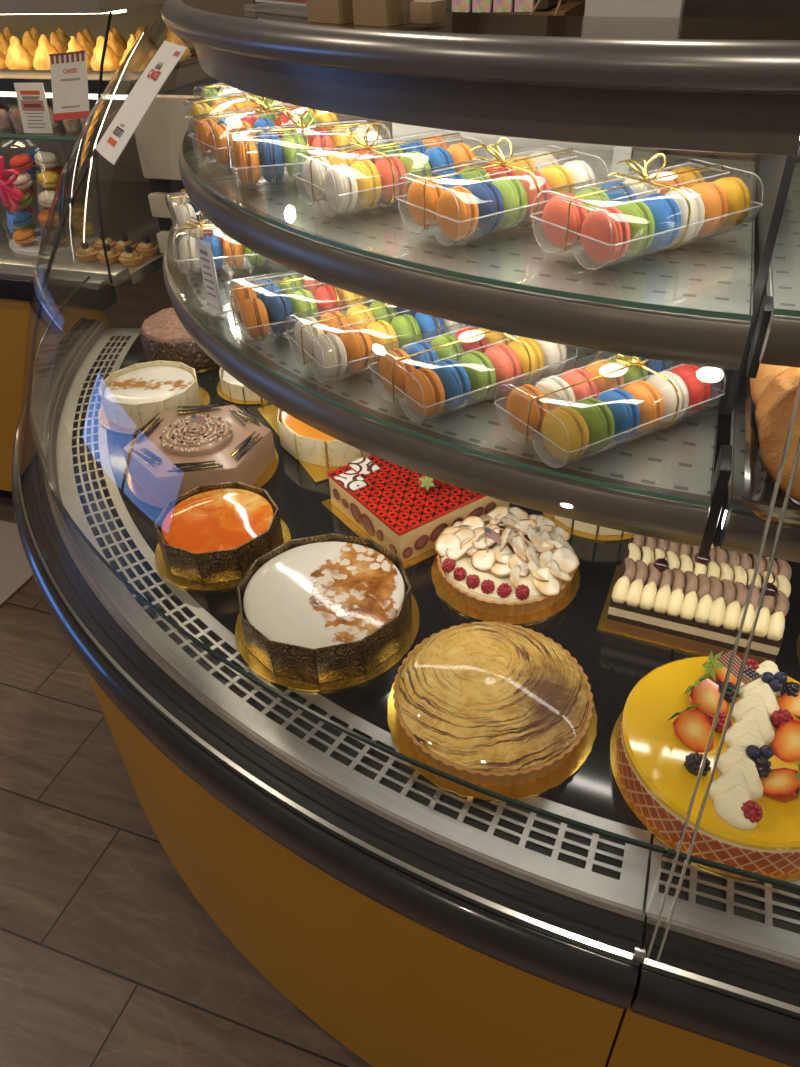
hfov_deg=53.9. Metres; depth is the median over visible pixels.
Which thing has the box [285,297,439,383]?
box
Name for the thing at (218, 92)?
macaron
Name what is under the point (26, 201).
macaron
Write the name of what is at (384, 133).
box
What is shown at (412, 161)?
macaron
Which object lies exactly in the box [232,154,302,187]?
tray
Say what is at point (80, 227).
macaron
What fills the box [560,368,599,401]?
macaron
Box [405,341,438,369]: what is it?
macaron
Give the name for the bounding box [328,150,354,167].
macaron
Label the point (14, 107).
dessert cup
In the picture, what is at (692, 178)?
macaron
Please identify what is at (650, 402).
macaron
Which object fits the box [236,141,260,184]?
macaron
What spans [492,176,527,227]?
macaron
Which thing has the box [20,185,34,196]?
macaron
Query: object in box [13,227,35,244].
macaron
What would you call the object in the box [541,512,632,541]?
cake
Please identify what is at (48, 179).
macaron
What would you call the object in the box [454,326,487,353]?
macaron
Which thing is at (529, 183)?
macaron
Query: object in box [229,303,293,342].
tray
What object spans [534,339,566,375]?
macaron
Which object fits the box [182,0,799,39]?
countertop
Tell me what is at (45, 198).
macaron
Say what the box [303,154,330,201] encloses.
macaron
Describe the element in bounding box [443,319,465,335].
macaron
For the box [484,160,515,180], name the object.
macaron
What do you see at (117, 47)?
croissant
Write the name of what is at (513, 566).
tart
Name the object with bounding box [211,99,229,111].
macaron
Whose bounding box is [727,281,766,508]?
shelf
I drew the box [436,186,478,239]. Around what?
macaron
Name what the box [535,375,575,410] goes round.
macaron
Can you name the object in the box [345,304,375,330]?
macaron
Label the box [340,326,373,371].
macaron
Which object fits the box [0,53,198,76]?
baking tray
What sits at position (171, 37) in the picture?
cream puff
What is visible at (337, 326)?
macaron
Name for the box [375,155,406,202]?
macaron
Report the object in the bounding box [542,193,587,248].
macaron
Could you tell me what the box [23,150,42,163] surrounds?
macaron
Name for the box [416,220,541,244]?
tray
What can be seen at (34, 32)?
cream puff
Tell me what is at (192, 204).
macaron
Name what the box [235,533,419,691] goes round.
cake
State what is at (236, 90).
macaron
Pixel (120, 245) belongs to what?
tartlet
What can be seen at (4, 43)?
cream puff
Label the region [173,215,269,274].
box
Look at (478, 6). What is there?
tin
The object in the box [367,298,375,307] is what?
macaron
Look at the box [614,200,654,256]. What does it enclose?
macaron
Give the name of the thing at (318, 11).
kraft box
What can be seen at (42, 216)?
macaron
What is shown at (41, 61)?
cream puff
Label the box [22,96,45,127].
print
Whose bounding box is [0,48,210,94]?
shelf
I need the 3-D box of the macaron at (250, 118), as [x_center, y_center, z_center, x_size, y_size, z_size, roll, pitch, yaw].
[-0.242,-0.652,1.276,0.034,0.056,0.056,-21,42,-23]
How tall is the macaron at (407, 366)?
0.056 m
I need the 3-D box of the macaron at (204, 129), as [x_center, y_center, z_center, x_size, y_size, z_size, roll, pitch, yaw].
[-0.304,-0.627,1.248,0.034,0.056,0.056,-19,41,-20]
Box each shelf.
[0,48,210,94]
[182,230,720,495]
[198,113,753,313]
[446,0,584,15]
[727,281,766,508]
[766,163,799,310]
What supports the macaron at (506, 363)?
in the box at (471, 335)
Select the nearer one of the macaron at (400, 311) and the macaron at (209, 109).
the macaron at (400, 311)
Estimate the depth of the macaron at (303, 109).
1.29 m
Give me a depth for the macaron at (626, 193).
0.85 m
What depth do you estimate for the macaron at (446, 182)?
0.92 m
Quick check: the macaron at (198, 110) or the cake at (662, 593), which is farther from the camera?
the macaron at (198, 110)
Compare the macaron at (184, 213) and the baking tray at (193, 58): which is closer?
the macaron at (184, 213)
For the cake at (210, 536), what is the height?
0.059 m
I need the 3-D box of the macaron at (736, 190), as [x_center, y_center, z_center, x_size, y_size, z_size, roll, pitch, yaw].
[0.362,-0.367,0.876,0.034,0.056,0.056,-22,42,-23]
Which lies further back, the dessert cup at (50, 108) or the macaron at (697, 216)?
the dessert cup at (50, 108)
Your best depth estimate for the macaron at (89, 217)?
2.15 m
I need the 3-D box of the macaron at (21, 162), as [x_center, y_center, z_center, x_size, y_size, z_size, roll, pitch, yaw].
[-0.957,-0.938,1.989,0.056,0.036,0.056,16,41,22]
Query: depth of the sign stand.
1.17 m
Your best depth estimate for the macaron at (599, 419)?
0.81 m
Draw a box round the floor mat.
[0,520,33,606]
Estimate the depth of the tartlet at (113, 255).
1.97 m
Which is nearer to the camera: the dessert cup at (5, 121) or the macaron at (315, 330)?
the macaron at (315, 330)
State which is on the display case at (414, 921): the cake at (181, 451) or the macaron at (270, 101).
the cake at (181, 451)
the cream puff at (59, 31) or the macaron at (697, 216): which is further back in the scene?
the cream puff at (59, 31)
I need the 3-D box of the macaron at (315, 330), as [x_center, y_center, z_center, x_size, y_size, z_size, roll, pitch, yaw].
[-0.117,-0.255,1.028,0.034,0.056,0.056,-21,42,-22]
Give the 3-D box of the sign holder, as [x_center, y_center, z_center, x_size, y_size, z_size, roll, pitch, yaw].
[-0.124,-0.707,0.937,0.060,0.145,0.210,-24,43,-26]
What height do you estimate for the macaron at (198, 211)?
0.056 m
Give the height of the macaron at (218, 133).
0.056 m
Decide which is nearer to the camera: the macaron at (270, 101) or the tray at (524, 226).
the tray at (524, 226)
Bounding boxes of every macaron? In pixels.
[9,191,31,208]
[9,209,32,226]
[10,154,32,171]
[10,172,32,189]
[10,205,31,212]
[13,221,35,229]
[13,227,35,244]
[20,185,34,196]
[22,166,38,179]
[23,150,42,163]
[34,152,57,167]
[37,170,59,187]
[38,190,61,207]
[38,210,60,226]
[45,165,63,174]
[50,228,65,244]
[63,183,80,198]
[64,197,86,205]
[65,203,87,218]
[71,214,92,222]
[72,220,94,235]
[171,195,187,222]
[177,203,197,230]
[179,236,200,271]
[182,226,202,239]
[190,102,208,130]
[191,201,197,218]
[196,119,215,157]
[197,209,210,223]
[200,88,216,106]
[203,106,221,123]
[203,235,222,269]
[204,227,223,254]
[209,124,233,164]
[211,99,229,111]
[213,91,231,103]
[217,115,237,128]
[219,86,234,93]
[223,104,241,119]
[223,235,243,268]
[231,97,248,108]
[231,121,257,149]
[232,89,249,99]
[233,133,254,163]
[233,283,256,321]
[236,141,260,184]
[238,113,258,126]
[242,297,268,338]
[243,101,260,116]
[245,247,265,266]
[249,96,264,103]
[253,118,277,152]
[256,279,280,306]
[258,111,278,122]
[258,131,280,156]
[260,139,284,182]
[262,99,280,114]
[266,292,293,334]
[274,115,298,149]
[279,109,299,119]
[281,275,304,299]
[282,130,303,161]
[285,137,307,180]
[290,289,317,323]
[294,317,323,359]
[295,111,318,143]
[299,108,318,114]
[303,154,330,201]
[304,280,327,297]
[308,128,328,155]
[311,135,334,159]
[314,332,346,378]
[315,110,337,136]
[315,285,342,318]
[320,311,349,337]
[324,164,357,212]
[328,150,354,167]
[330,126,351,151]
[336,134,359,155]
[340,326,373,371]
[341,290,367,313]
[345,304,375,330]
[350,159,381,207]
[352,148,378,164]
[356,125,375,141]
[360,132,382,150]
[366,320,398,363]
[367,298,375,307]
[369,301,397,323]
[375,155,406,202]
[377,143,403,158]
[379,348,415,395]
[390,314,421,351]
[395,307,416,316]
[399,141,426,153]
[400,151,431,194]
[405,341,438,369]
[405,367,444,416]
[407,176,444,227]
[414,312,445,343]
[422,138,448,149]
[423,147,454,176]
[430,334,464,361]
[432,359,469,407]
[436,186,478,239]
[437,170,467,189]
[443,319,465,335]
[447,142,476,171]
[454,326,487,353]
[458,351,495,398]
[460,166,491,185]
[467,181,503,234]
[478,328,511,347]
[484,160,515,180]
[484,344,520,390]
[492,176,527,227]
[506,384,548,435]
[507,156,537,176]
[508,337,544,382]
[516,170,551,221]
[529,155,558,171]
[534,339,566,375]
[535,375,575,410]
[540,164,574,197]
[541,407,588,460]
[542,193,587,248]
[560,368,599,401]
[562,160,595,192]
[571,398,614,450]
[575,187,611,213]
[581,205,629,263]
[585,359,623,393]
[597,388,639,440]
[600,181,635,206]
[609,354,647,385]
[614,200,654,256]
[622,380,663,431]
[623,176,659,200]
[640,193,680,249]
[641,358,669,378]
[646,371,688,421]
[648,171,683,193]
[665,187,704,242]
[670,364,711,413]
[671,169,704,187]
[690,182,728,237]
[714,177,750,230]
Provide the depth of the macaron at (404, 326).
1.00 m
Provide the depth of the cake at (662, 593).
1.00 m
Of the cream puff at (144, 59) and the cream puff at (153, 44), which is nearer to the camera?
the cream puff at (144, 59)
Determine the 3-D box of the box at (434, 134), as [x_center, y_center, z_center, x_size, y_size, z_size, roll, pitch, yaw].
[-0.014,-0.486,1.030,0.229,0.087,0.131,-21,42,-23]
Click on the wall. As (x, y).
(692, 8)
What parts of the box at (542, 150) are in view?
lid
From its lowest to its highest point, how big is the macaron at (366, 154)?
0.056 m
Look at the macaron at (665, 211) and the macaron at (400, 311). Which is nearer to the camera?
the macaron at (665, 211)
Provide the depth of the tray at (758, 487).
0.74 m
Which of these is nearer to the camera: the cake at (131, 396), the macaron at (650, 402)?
the macaron at (650, 402)
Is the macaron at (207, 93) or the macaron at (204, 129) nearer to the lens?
the macaron at (204, 129)
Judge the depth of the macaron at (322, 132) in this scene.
1.14 m
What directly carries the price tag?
on the display case at (120, 191)
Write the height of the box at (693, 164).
0.087 m
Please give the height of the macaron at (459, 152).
0.056 m
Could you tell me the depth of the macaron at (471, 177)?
0.93 m
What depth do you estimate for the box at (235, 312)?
1.10 m
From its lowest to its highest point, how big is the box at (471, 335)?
0.076 m
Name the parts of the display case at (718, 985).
deflector glass, panel, bumper rail, rail, panel, shelf glass, shelf trim, shelf glass, shelf trim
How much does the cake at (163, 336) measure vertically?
0.080 m
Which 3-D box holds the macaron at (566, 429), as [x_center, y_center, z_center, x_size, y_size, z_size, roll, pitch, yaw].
[0.172,-0.104,0.818,0.034,0.056,0.056,-23,42,-25]
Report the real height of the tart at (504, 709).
0.062 m
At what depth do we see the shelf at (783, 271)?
0.85 m
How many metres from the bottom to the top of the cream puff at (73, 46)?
0.073 m
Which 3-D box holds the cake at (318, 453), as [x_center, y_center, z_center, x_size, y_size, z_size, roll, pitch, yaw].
[-0.099,-0.228,1.481,0.279,0.055,0.300,-19,41,-20]
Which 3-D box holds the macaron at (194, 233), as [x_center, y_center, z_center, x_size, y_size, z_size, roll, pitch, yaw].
[-0.359,-0.503,1.361,0.034,0.056,0.056,-2,38,1]
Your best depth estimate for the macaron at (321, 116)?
1.25 m
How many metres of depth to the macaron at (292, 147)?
1.09 m
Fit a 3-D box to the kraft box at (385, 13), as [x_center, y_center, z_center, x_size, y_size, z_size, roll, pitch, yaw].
[-0.011,-0.564,0.834,0.051,0.038,0.063,27,47,33]
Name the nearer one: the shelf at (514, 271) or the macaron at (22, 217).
the shelf at (514, 271)
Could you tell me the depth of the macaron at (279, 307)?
1.08 m
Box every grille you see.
[56,328,650,910]
[645,836,799,957]
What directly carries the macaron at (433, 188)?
in the box at (542, 150)
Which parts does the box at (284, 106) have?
lid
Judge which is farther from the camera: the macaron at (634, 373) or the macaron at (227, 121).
the macaron at (227, 121)
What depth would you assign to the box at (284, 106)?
1.24 m
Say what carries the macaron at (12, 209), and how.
on the macaron at (31, 225)
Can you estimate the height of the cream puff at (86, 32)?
0.073 m
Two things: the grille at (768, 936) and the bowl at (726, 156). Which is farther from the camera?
the bowl at (726, 156)
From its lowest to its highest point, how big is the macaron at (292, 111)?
0.056 m
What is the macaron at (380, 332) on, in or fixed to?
in the box at (385, 305)
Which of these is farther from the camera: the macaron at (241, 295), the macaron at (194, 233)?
the macaron at (194, 233)
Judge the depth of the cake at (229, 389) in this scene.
1.58 m
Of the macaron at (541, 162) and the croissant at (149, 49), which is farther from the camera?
the croissant at (149, 49)
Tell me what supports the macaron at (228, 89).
in the box at (221, 84)
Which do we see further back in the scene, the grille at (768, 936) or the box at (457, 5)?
the box at (457, 5)
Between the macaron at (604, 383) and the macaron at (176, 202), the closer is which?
the macaron at (604, 383)
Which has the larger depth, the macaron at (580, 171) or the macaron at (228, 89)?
the macaron at (228, 89)
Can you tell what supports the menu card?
on the display case at (120, 191)
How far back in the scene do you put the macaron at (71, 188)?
2.05 m
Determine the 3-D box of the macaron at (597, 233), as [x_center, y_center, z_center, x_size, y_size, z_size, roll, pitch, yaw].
[0.210,-0.306,0.805,0.034,0.056,0.056,-26,44,-27]
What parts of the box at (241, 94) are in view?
lid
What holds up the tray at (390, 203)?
on the box at (434, 134)
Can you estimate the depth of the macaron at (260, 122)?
1.21 m
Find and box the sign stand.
[195,237,230,316]
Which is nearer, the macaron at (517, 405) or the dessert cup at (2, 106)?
the macaron at (517, 405)
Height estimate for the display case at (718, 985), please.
1.366 m
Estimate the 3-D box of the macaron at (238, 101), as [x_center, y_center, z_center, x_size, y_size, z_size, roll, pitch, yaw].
[-0.281,-0.747,1.399,0.034,0.056,0.056,-21,42,-23]
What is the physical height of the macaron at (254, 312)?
0.056 m
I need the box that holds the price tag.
[14,83,52,133]
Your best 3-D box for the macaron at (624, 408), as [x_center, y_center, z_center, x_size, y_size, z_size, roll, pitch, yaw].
[0.232,-0.127,0.846,0.034,0.056,0.056,-22,42,-24]
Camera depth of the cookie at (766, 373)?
0.82 m
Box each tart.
[387,621,596,800]
[432,506,579,624]
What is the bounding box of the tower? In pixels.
[0,133,100,255]
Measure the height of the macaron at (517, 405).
0.056 m
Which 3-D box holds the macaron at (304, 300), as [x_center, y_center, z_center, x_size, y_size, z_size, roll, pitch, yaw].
[-0.135,-0.314,1.107,0.034,0.056,0.056,-15,39,-15]
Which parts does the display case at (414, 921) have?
glass, glass, bumper rail, panel, rail, deflector glass, panel, shelf trim, shelf trim, white panel, post, shelf glass, shelf glass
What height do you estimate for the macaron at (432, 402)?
0.056 m
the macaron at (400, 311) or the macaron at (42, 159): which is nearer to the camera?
the macaron at (400, 311)
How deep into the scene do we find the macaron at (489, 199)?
0.88 m
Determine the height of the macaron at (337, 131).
0.056 m
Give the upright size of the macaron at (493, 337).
0.057 m
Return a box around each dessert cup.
[0,104,8,110]
[0,108,12,127]
[6,100,17,109]
[7,104,18,113]
[9,109,23,129]
[48,106,60,125]
[62,119,80,131]
[79,118,95,131]
[99,112,113,132]
[108,103,120,113]
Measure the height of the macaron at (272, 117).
0.055 m
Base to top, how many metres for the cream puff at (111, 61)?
0.074 m
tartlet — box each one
[74,241,97,261]
[93,232,115,251]
[96,243,119,263]
[114,234,136,253]
[118,245,141,265]
[136,236,158,255]
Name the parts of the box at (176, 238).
lid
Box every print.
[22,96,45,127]
[61,78,79,107]
[113,126,123,137]
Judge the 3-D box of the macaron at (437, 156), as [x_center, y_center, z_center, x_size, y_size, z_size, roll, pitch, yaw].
[0.049,-0.479,1.038,0.034,0.056,0.056,-25,43,-26]
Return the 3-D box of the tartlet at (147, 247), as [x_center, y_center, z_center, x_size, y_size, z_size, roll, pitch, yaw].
[-0.650,-0.741,2.017,0.060,0.045,0.060,11,40,16]
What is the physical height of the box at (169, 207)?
0.076 m
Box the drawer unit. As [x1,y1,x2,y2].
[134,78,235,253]
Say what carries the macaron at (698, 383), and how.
in the box at (610, 370)
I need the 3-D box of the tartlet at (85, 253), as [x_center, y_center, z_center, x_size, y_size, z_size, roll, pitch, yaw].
[-0.799,-0.721,1.999,0.060,0.045,0.060,11,40,16]
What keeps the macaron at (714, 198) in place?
in the box at (693, 164)
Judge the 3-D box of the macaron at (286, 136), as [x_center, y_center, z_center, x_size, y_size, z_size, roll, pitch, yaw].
[-0.156,-0.566,1.161,0.034,0.056,0.056,-6,38,-5]
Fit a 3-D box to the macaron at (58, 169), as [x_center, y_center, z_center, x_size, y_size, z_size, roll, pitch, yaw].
[-0.902,-0.947,2.063,0.056,0.036,0.056,16,41,22]
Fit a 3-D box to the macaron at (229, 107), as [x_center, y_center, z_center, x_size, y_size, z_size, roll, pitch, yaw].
[-0.282,-0.702,1.343,0.034,0.056,0.056,-24,43,-25]
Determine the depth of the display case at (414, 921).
0.89 m
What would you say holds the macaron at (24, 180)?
on the macaron at (26, 201)
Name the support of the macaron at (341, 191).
in the box at (434, 134)
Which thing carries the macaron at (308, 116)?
in the box at (284, 106)
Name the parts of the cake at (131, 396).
chocolate panel, chocolate panel, chocolate panel, chocolate panel, chocolate panel, chocolate panel, chocolate panel, chocolate panel, chocolate panel, chocolate panel, chocolate panel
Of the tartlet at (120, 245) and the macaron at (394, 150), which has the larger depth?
the tartlet at (120, 245)
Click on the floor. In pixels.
(109, 958)
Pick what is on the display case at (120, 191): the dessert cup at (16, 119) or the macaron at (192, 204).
the dessert cup at (16, 119)
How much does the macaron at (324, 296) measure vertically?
0.056 m
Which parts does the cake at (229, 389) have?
chocolate panel, chocolate panel, chocolate panel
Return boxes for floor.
[0,267,644,1066]
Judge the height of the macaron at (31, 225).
0.036 m
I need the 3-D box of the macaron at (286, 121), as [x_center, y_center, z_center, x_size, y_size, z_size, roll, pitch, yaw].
[-0.179,-0.633,1.248,0.034,0.056,0.056,-19,41,-20]
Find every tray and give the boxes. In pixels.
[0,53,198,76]
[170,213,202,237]
[177,251,269,274]
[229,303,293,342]
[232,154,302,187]
[303,361,378,382]
[311,201,406,216]
[392,358,574,422]
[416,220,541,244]
[521,394,721,466]
[552,205,759,268]
[744,343,799,529]
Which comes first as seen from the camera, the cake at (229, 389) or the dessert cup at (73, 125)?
the cake at (229, 389)
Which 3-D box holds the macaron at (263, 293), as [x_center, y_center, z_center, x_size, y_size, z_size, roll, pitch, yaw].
[-0.189,-0.341,1.143,0.034,0.056,0.056,-18,40,-19]
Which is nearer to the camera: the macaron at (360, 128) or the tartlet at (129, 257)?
the macaron at (360, 128)
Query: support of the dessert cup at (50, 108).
on the display case at (120, 191)
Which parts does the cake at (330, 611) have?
chocolate panel, chocolate panel, chocolate panel, chocolate panel, chocolate panel, chocolate panel, chocolate panel, chocolate panel, chocolate panel, chocolate panel, chocolate panel, chocolate panel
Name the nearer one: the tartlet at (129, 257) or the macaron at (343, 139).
the macaron at (343, 139)
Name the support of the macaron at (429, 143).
in the box at (434, 134)
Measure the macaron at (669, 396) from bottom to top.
0.056 m
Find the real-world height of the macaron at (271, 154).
0.056 m
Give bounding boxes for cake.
[98,360,209,434]
[123,404,278,508]
[140,307,218,371]
[154,481,290,590]
[217,368,268,404]
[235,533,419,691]
[257,405,370,482]
[321,455,510,569]
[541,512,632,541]
[597,533,791,663]
[610,649,799,881]
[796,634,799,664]
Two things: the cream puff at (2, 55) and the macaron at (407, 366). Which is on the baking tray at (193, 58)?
the cream puff at (2, 55)
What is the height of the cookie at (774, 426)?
0.105 m
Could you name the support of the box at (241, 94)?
on the display case at (414, 921)
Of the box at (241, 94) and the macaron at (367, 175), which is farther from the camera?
the box at (241, 94)
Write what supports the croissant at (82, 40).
on the baking tray at (193, 58)
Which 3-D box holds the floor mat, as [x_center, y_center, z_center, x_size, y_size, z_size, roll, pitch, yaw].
[-1.357,0.085,2.322,0.620,0.008,0.440,11,40,16]
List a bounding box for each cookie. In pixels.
[750,364,789,404]
[755,367,799,438]
[759,386,799,502]
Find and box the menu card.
[49,51,89,120]
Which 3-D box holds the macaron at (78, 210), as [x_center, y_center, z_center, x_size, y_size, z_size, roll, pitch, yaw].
[-0.852,-0.851,2.073,0.056,0.036,0.056,-4,38,-2]
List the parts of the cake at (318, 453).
chocolate panel, chocolate panel, chocolate panel, chocolate panel, chocolate panel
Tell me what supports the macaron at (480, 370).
in the box at (471, 335)
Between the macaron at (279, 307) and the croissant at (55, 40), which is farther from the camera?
the croissant at (55, 40)
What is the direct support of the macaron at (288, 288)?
in the box at (235, 312)
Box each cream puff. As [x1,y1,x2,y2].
[0,31,9,54]
[0,50,6,68]
[3,26,21,43]
[5,36,33,69]
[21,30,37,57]
[29,26,40,40]
[33,34,59,69]
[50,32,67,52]
[56,27,70,48]
[66,36,90,69]
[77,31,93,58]
[83,28,96,47]
[90,36,120,70]
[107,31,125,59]
[111,27,126,48]
[119,34,150,70]
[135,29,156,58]
[138,26,157,50]
[163,29,189,60]
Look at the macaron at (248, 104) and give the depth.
1.33 m
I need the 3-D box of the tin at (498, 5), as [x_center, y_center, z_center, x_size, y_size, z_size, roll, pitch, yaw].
[0.347,-1.801,2.601,0.062,0.124,0.060,11,40,16]
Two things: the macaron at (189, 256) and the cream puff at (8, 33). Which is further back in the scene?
the cream puff at (8, 33)
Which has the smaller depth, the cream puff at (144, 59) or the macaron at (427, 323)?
the macaron at (427, 323)
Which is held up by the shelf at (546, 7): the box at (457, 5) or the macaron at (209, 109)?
the box at (457, 5)
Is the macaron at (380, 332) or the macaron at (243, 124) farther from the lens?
the macaron at (243, 124)
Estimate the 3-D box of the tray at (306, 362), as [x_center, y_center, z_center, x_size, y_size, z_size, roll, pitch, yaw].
[-0.023,-0.256,1.049,0.219,0.032,0.126,-20,41,-21]
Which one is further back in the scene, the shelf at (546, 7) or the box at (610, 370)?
the shelf at (546, 7)
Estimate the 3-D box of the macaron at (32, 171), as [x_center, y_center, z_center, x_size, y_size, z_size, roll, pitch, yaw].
[-0.972,-0.941,2.059,0.056,0.036,0.056,16,41,22]
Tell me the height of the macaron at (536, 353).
0.056 m
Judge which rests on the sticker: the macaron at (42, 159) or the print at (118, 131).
the print at (118, 131)
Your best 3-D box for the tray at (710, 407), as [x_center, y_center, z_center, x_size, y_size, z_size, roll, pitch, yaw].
[0.233,-0.138,0.882,0.219,0.032,0.126,-21,42,-23]
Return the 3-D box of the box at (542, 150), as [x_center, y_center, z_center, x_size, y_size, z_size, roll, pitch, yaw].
[0.121,-0.416,0.932,0.229,0.087,0.131,-24,43,-25]
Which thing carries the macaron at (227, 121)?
in the box at (284, 106)
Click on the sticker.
(121, 129)
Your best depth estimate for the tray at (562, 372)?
0.92 m
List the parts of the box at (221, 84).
lid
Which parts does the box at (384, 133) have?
lid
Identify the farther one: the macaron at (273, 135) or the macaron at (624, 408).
the macaron at (273, 135)
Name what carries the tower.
on the display case at (120, 191)
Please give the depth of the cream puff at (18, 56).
1.95 m
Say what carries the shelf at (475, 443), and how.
attached to the display case at (414, 921)
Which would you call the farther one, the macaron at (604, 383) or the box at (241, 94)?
the box at (241, 94)
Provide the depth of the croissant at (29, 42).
2.01 m
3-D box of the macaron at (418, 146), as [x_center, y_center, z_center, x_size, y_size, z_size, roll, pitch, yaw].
[0.017,-0.510,1.079,0.034,0.056,0.056,-22,42,-24]
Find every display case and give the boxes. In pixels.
[0,0,212,499]
[11,0,799,1066]
[605,139,799,1066]
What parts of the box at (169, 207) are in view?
lid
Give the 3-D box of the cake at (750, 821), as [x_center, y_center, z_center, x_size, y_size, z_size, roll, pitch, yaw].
[0.364,0.209,0.831,0.260,0.133,0.260,11,40,16]
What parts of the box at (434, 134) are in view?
lid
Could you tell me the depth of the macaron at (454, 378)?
0.90 m
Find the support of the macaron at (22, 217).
on the macaron at (25, 235)
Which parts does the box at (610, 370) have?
lid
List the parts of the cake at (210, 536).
chocolate panel, chocolate panel, chocolate panel, chocolate panel, chocolate panel, chocolate panel, chocolate panel, chocolate panel, chocolate panel, chocolate panel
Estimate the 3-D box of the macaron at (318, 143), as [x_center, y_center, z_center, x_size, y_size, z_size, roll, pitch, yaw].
[-0.109,-0.534,1.117,0.034,0.055,0.056,-3,38,0]
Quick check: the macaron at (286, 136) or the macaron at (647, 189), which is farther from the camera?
the macaron at (286, 136)
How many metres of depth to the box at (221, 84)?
1.46 m
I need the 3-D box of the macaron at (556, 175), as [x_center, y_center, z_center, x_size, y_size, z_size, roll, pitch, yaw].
[0.184,-0.411,0.943,0.034,0.056,0.056,-22,42,-23]
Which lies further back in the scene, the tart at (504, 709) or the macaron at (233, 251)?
the macaron at (233, 251)
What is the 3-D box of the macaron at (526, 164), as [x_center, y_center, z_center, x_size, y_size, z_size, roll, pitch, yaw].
[0.149,-0.441,0.982,0.034,0.056,0.056,-22,42,-24]
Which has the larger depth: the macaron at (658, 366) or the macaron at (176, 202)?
the macaron at (176, 202)
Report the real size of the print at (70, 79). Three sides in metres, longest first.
0.059 x 0.052 x 0.001 m
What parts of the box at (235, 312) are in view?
lid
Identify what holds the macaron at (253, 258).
in the box at (176, 238)
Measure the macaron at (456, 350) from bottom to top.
0.056 m
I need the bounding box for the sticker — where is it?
[95,41,186,164]
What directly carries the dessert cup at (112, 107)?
on the display case at (120, 191)
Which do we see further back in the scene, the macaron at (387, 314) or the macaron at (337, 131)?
the macaron at (337, 131)
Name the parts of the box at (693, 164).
lid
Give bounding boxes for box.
[165,189,203,237]
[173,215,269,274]
[184,91,269,125]
[187,95,341,167]
[194,82,228,101]
[225,270,339,342]
[226,108,391,187]
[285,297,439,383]
[293,125,485,216]
[306,0,353,23]
[352,0,413,26]
[368,323,577,422]
[395,137,606,245]
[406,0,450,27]
[496,351,724,466]
[530,153,762,269]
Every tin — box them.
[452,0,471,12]
[472,0,492,12]
[493,0,514,11]
[514,0,536,11]
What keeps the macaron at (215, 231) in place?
in the box at (176, 238)
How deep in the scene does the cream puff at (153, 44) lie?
2.01 m
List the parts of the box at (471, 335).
lid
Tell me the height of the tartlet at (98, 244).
0.045 m
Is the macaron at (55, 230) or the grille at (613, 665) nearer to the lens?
the grille at (613, 665)
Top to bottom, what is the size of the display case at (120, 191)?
1.560 m
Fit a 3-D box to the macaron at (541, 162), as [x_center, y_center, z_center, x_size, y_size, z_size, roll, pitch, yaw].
[0.179,-0.454,0.998,0.034,0.056,0.056,-26,43,-27]
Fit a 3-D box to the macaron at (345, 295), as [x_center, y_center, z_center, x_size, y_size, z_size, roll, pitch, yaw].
[-0.066,-0.332,1.125,0.034,0.056,0.056,-14,39,-14]
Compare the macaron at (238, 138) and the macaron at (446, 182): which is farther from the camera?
the macaron at (238, 138)
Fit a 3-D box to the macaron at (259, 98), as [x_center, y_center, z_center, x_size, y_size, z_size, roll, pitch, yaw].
[-0.251,-0.758,1.413,0.034,0.056,0.056,-19,41,-20]
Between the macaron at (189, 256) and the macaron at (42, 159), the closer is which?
the macaron at (189, 256)
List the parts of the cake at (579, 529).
chocolate panel, chocolate panel, chocolate panel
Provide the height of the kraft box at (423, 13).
0.060 m
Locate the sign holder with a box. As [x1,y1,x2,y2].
[245,0,306,17]
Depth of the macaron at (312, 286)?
1.14 m
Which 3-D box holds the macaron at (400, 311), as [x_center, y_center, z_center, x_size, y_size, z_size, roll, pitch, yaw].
[0.009,-0.301,1.080,0.034,0.057,0.056,-19,41,-20]
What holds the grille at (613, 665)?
attached to the display case at (414, 921)
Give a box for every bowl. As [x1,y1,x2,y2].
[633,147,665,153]
[666,150,712,158]
[714,152,754,160]
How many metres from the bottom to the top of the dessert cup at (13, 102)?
0.044 m
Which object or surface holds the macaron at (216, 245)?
in the box at (176, 238)
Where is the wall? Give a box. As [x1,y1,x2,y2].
[537,0,799,17]
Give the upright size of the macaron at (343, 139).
0.056 m
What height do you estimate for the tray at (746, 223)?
0.032 m
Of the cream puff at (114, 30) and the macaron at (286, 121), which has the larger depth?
the cream puff at (114, 30)
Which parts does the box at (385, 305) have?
lid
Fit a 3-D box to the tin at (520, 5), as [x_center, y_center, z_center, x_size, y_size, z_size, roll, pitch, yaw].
[0.415,-1.788,2.581,0.062,0.124,0.060,11,40,16]
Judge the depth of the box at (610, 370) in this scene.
0.85 m
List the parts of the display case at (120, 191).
kick plate, shelf glass, panel, bumper rail, rail, shelf trim, panel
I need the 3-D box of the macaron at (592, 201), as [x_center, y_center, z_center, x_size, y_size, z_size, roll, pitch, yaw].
[0.208,-0.348,0.862,0.034,0.056,0.056,-26,44,-27]

